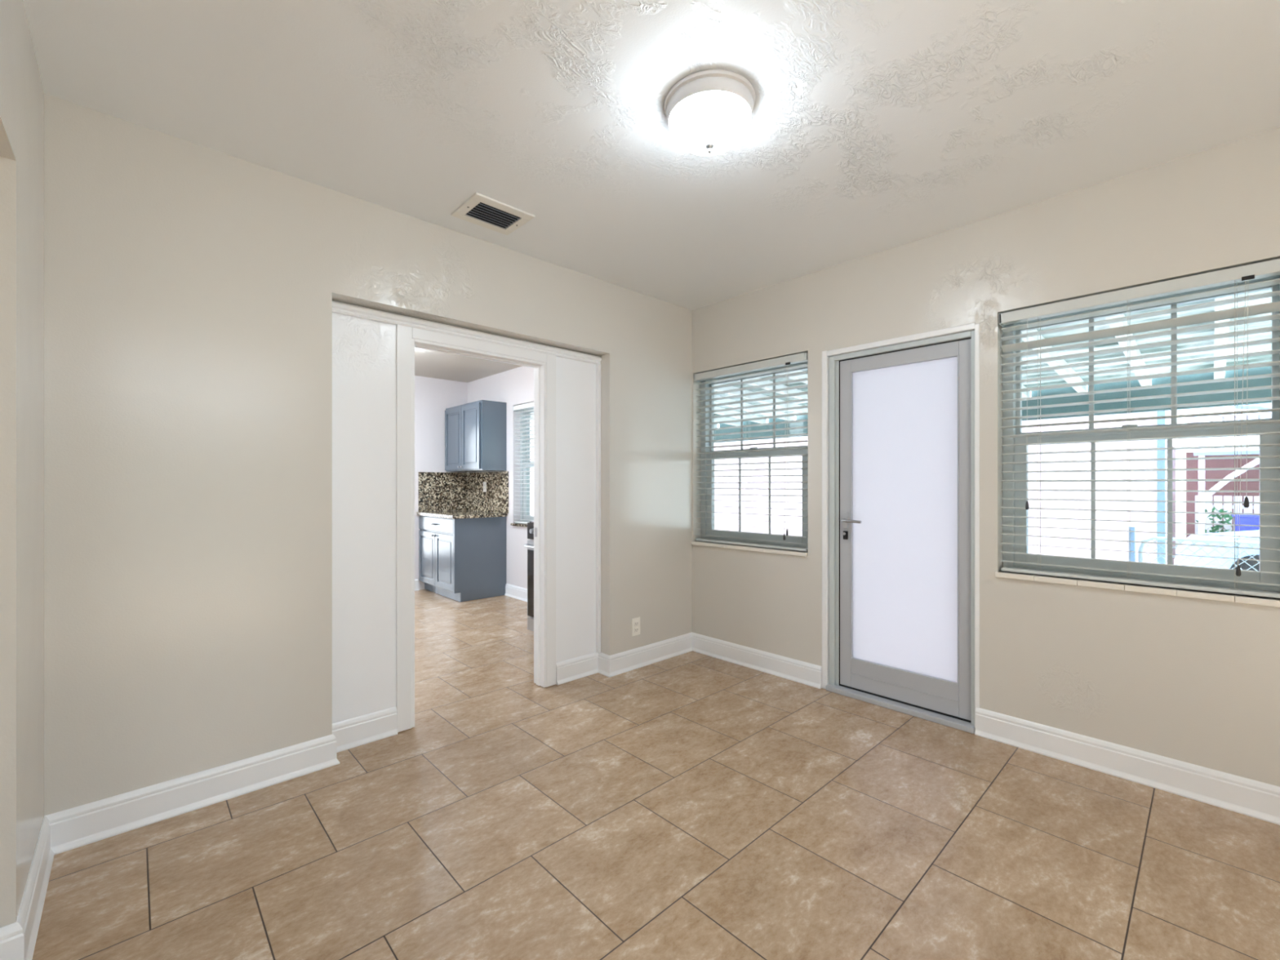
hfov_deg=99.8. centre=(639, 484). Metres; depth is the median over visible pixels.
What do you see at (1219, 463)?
shed
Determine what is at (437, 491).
backsplash
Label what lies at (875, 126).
ceiling
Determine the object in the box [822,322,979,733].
door
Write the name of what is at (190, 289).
wall
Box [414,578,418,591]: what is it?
baseboard
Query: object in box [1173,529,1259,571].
car
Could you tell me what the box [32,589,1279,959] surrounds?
floor
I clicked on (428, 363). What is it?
ceiling
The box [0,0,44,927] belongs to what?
wall
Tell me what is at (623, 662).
baseboard
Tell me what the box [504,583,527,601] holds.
baseboard
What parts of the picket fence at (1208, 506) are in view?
rail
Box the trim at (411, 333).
[332,300,601,732]
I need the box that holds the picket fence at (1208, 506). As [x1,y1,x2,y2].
[1195,495,1259,533]
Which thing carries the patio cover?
on the ground
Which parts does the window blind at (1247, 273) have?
pull cord, ladder cord, ladder cord, rail, ladder cord, pull cord, pull cord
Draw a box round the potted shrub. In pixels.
[1195,506,1232,533]
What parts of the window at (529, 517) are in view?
sill, frame, sash, sash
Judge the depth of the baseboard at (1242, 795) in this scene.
2.20 m
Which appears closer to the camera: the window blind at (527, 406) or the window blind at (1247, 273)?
the window blind at (1247, 273)
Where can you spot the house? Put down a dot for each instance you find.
(1135, 495)
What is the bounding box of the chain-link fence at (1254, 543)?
[1138,536,1259,570]
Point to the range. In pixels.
(530, 545)
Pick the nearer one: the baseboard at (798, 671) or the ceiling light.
the ceiling light
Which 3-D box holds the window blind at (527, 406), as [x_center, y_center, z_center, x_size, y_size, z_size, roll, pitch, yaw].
[-1.056,-0.220,5.531,0.080,1.262,0.870,0,0,-43]
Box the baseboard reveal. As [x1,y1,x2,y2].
[597,652,609,677]
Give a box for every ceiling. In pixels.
[23,0,1279,310]
[414,347,522,382]
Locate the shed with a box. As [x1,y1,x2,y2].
[1175,439,1259,537]
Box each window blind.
[512,401,533,524]
[693,352,807,551]
[999,258,1279,598]
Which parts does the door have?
handle plate, lock plate, lever, glass pane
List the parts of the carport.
post, fascia rail, fascia panel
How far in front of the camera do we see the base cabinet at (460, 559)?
5.76 m
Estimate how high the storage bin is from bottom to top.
1.150 m
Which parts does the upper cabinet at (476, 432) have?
door, frame, door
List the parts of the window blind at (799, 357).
ladder cord, rail, ladder cord, pull cord, pull cord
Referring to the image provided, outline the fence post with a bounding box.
[1128,526,1135,561]
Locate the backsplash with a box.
[417,471,508,513]
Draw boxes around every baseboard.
[0,921,24,959]
[16,816,54,959]
[44,734,339,854]
[332,706,397,752]
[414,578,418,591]
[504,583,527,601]
[555,652,598,684]
[609,632,692,677]
[692,632,822,688]
[974,707,1279,825]
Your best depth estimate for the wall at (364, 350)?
2.59 m
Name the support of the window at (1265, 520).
in the wall at (1190, 680)
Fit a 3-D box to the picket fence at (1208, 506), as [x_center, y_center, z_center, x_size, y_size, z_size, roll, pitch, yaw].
[13.387,0.930,8.402,0.080,1.430,6.605,0,0,-43]
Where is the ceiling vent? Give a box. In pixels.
[450,192,534,235]
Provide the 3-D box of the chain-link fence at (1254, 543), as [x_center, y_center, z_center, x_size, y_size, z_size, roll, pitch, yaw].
[7.104,1.146,6.612,0.040,0.943,1.460,0,0,-43]
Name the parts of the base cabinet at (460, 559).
door, drawer, door, panel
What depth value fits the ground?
24.10 m
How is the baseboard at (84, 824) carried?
attached to the wall at (190, 289)
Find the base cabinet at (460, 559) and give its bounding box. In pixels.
[418,515,506,601]
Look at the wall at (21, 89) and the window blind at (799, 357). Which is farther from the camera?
the window blind at (799, 357)
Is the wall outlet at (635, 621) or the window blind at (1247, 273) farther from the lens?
the wall outlet at (635, 621)
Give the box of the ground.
[1173,504,1186,564]
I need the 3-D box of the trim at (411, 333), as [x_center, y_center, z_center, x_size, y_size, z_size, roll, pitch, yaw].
[-0.869,0.190,2.999,1.580,2.042,0.136,0,0,-43]
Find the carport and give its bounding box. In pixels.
[1186,404,1271,533]
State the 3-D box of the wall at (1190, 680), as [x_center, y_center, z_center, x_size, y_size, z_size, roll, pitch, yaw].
[0.583,-0.070,3.908,0.200,2.570,8.270,0,0,-43]
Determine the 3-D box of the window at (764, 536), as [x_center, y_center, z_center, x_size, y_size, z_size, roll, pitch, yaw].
[0.766,-0.191,3.688,0.205,1.258,0.929,0,0,-43]
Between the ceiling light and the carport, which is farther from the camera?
the carport
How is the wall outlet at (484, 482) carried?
attached to the backsplash
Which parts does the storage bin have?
bin lid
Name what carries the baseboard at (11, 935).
attached to the wall at (21, 89)
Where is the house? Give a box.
[529,408,1194,564]
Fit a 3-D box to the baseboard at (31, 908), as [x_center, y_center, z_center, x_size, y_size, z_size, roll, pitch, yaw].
[-1.736,1.151,1.554,0.025,0.128,0.615,0,0,-43]
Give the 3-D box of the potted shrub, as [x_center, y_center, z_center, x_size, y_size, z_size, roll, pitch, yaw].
[10.972,1.036,10.240,0.570,1.256,0.605,0,0,31]
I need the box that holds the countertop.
[416,510,506,519]
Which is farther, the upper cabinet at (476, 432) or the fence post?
the fence post
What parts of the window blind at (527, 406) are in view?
rail, ladder cord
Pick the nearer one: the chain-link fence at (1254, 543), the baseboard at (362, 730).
the baseboard at (362, 730)
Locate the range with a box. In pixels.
[524,521,533,631]
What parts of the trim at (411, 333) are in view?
casing, head molding, casing, strike plate, casing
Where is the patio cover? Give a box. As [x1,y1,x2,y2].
[529,288,1271,443]
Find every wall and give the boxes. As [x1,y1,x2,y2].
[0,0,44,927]
[44,93,692,815]
[332,312,595,723]
[414,375,467,590]
[467,127,1279,786]
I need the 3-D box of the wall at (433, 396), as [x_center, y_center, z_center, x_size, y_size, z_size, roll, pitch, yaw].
[-3.329,-0.070,5.580,3.200,2.570,0.130,0,0,-43]
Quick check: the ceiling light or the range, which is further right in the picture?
the ceiling light
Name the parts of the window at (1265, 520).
sill, sash, sash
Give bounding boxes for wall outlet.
[483,481,486,492]
[631,617,639,635]
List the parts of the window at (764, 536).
sill, sash, sash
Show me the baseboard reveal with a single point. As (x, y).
(603, 659)
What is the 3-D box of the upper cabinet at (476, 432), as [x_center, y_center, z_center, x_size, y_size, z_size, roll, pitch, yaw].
[-1.907,-0.530,6.157,0.335,0.750,0.919,0,0,-43]
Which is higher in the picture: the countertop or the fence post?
the countertop
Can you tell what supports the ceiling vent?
in the ceiling at (875, 126)
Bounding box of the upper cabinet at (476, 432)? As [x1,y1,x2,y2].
[444,400,506,471]
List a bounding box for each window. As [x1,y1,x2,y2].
[510,408,533,527]
[690,361,807,556]
[995,275,1279,607]
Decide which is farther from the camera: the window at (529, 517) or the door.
the window at (529, 517)
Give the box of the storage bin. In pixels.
[1231,512,1259,531]
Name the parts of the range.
storage drawer, control panel, knob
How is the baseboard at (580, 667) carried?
attached to the wall at (364, 350)
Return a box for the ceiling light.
[664,68,755,155]

